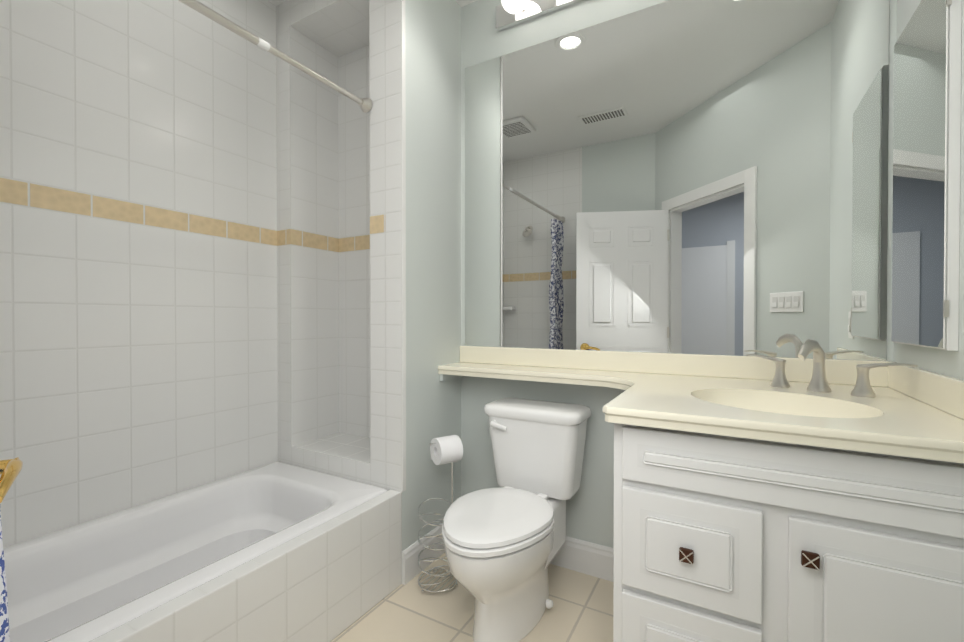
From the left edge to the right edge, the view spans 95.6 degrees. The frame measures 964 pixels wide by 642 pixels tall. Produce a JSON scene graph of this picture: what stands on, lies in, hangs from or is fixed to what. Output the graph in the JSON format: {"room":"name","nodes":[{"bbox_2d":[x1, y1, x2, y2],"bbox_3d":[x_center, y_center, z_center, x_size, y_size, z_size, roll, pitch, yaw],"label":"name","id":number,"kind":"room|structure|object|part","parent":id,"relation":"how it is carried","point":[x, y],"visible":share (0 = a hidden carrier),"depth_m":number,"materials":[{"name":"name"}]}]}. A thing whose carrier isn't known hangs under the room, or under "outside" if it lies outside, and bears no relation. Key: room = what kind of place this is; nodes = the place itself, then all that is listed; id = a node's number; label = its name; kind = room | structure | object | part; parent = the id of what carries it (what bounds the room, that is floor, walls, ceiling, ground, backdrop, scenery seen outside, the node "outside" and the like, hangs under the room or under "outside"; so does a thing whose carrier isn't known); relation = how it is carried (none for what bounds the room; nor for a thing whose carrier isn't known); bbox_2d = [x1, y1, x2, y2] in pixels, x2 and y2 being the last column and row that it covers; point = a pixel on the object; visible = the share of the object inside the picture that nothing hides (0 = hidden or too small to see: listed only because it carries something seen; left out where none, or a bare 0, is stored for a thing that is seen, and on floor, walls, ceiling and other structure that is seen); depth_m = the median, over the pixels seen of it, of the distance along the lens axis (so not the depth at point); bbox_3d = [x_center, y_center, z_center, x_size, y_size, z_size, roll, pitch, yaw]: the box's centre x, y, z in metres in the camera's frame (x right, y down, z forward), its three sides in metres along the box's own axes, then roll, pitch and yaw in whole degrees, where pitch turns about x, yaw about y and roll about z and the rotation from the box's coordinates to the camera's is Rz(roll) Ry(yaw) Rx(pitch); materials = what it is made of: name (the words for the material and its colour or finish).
{"room":"bathroom","nodes":[
{"label":"bathroom","id":0,"kind":"room"},
{"bbox_2d":[0,511,9,641],"bbox_3d":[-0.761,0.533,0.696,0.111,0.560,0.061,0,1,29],"label":"shower curtain","id":1,"kind":"object","parent":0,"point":[4,626],"visible":1,"depth_m":0.69,"materials":[{"name":"blue fabric"}]},
{"bbox_2d":[0,0,277,547],"bbox_3d":[-1.397,-0.250,1.771,0.100,2.742,2.332,0,1,29],"label":"wall","id":2,"kind":"structure","parent":0,"point":[138,271],"depth_m":1.71,"materials":[{"name":"tile"}]},
{"bbox_2d":[276,0,338,464],"bbox_3d":[-0.939,-0.255,2.372,0.105,2.742,0.312,0,1,29],"label":"wall","id":3,"kind":"structure","parent":0,"point":[308,251],"depth_m":2.29,"materials":[{"name":"tile"}]},
{"bbox_2d":[290,0,368,56],"bbox_3d":[-0.659,-1.558,2.202,0.538,0.132,0.312,0,1,29],"label":"ceiling","id":4,"kind":"structure","parent":0,"point":[338,28],"depth_m":2.19,"materials":[{"name":"paint"}]},
{"bbox_2d":[291,432,369,484],"bbox_3d":[-0.659,0.874,2.223,0.538,0.487,0.312,0,1,29],"label":"seat","id":5,"kind":"object","parent":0,"point":[344,455],"visible":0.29,"depth_m":2.13,"materials":[{"name":"tile"}]},
{"bbox_2d":[338,45,369,437],"bbox_3d":[-0.564,-0.256,2.489,0.643,2.742,0.262,0,1,29],"label":"wall","id":6,"kind":"structure","parent":0,"point":[354,244],"depth_m":2.42,"materials":[{"name":"tile"}]},
{"bbox_2d":[268,0,476,6],"bbox_3d":[-0.336,-1.629,-0.123,3.800,0.050,4.562,0,1,29],"label":"ceiling","id":7,"kind":"structure","parent":0,"point":[461,3],"depth_m":2.22,"materials":[{"name":"white paint"}]},
{"bbox_2d":[401,0,405,491],"bbox_3d":[-0.337,-0.449,1.862,0.005,2.344,0.022,0,1,29],"label":"tile trim","id":8,"kind":"structure","parent":0,"point":[403,170],"depth_m":1.86,"materials":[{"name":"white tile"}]},
{"bbox_2d":[369,0,460,583],"bbox_3d":[-0.282,-0.253,2.150,0.181,2.742,0.574,0,1,29],"label":"wall pillar","id":9,"kind":"structure","parent":0,"point":[433,171],"depth_m":1.95,"materials":[{"name":"paint"}]},
{"bbox_2d":[402,523,444,584],"bbox_3d":[-0.221,1.049,2.071,0.014,0.140,0.472,0,1,29],"label":"baseboard","id":10,"kind":"structure","parent":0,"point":[411,570],"depth_m":1.95,"materials":[{"name":"white wood"}]},
{"bbox_2d":[331,553,613,641],"bbox_3d":[-0.336,1.163,-0.098,3.800,0.050,4.562,0,1,29],"label":"floor","id":11,"kind":"structure","parent":0,"point":[581,610],"depth_m":1.68,"materials":[{"name":"tile"}]},
{"bbox_2d":[3,462,400,641],"bbox_3d":[-1.109,0.923,1.347,0.820,0.404,1.654,0,1,29],"label":"bathtub","id":12,"kind":"object","parent":11,"relation":"on","point":[277,552],"visible":1,"depth_m":1.52,"materials":[{"name":"white ceramic"}]},
{"bbox_2d":[418,435,462,593],"bbox_3d":[-0.182,0.810,1.882,0.171,0.621,0.212,0,1,29],"label":"paper holder","id":13,"kind":"object","parent":11,"relation":"on","point":[446,449],"visible":0.77,"depth_m":1.87,"materials":[{"name":"silver metal"}]},
{"bbox_2d":[442,397,590,641],"bbox_3d":[0.110,0.739,1.681,0.438,0.767,0.731,0,1,29],"label":"toilet","id":14,"kind":"object","parent":11,"relation":"on","point":[504,544],"visible":1,"depth_m":1.60,"materials":[{"name":"white ceramic"}]},
{"bbox_2d":[438,339,963,641],"bbox_3d":[0.427,0.587,1.515,1.684,1.074,0.794,0,1,29],"label":"bathroom vanity","id":15,"kind":"object","parent":11,"relation":"on","point":[818,497],"visible":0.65,"depth_m":1.02,"materials":[{"name":"white wood"}]},
{"bbox_3d":[0.596,0.671,0.996,0.272,0.362,0.028,0,1,29],"label":"knob","id":16,"kind":"part","parent":15,"relation":"part of","materials":[{"name":"brown metal"}]},
{"bbox_2d":[746,339,916,397],"bbox_3d":[1.046,0.133,1.344,0.400,0.164,0.256,0,1,29],"label":"faucet","id":17,"kind":"object","parent":15,"relation":"on","point":[905,374],"depth_m":1.33,"materials":[{"name":"silver metal"}]},
{"bbox_2d":[461,0,896,547],"bbox_3d":[0.691,-0.251,1.872,1.786,2.742,0.100,0,1,29],"label":"wall","id":18,"kind":"structure","parent":0,"point":[590,510],"depth_m":2.00,"materials":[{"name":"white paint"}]},
{"bbox_2d":[496,0,583,30],"bbox_3d":[0.610,-1.478,1.752,1.320,0.128,0.168,0,1,29],"label":"sconce","id":19,"kind":"object","parent":18,"relation":"attached to","point":[510,13],"visible":1,"depth_m":2.02,"materials":[{"name":"white glass"}]},
{"bbox_2d":[550,536,613,581],"bbox_3d":[0.297,1.049,2.041,0.946,0.140,0.014,0,1,29],"label":"baseboard","id":20,"kind":"structure","parent":18,"relation":"attached to","point":[586,557],"depth_m":1.94,"materials":[{"name":"white wood"}]},
{"bbox_2d":[465,0,888,360],"bbox_3d":[0.624,-0.585,1.846,1.637,1.426,0.006,0,1,29],"label":"wall mirror","id":21,"kind":"object","parent":18,"relation":"attached to","point":[707,177],"visible":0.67,"depth_m":1.74,"materials":[{"name":"clear glass"}]},
{"bbox_2d":[894,0,963,379],"bbox_3d":[1.131,-0.242,0.938,0.100,2.742,1.092,0,1,29],"label":"wall","id":22,"kind":"structure","parent":0,"point":[946,362],"depth_m":1.07,"materials":[{"name":"white paint"}]},
{"bbox_2d":[892,0,961,350],"bbox_3d":[1.211,-0.404,1.207,0.026,0.940,0.400,0,1,29],"label":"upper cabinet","id":23,"kind":"object","parent":22,"relation":"attached to","point":[926,175],"depth_m":1.14,"materials":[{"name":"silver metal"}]},
{"bbox_3d":[-1.544,-0.239,0.572,0.824,2.742,0.100,0,1,29],"label":"wall","id":24,"kind":"structure","parent":0,"visible":0},
{"bbox_2d":[178,0,371,112],"bbox_3d":[-0.920,-0.955,1.222,0.064,0.064,1.656,0,1,29],"label":"curtain rod","id":25,"kind":"object","parent":24,"relation":"attached to","point":[365,104],"visible":1,"depth_m":1.51,"materials":[{"name":"silver metal"}]},
{"bbox_3d":[-0.395,0.121,0.102,0.081,2.030,0.081,0,1,29],"label":"trim","id":26,"kind":"structure","parent":0,"visible":0},
{"bbox_2d":[0,457,22,502],"bbox_3d":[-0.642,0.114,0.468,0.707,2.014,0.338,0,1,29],"label":"door handle","id":27,"kind":"object","parent":26,"relation":"attached to","point":[10,469],"depth_m":0.69,"materials":[{"name":"gold metal"}]}
]}

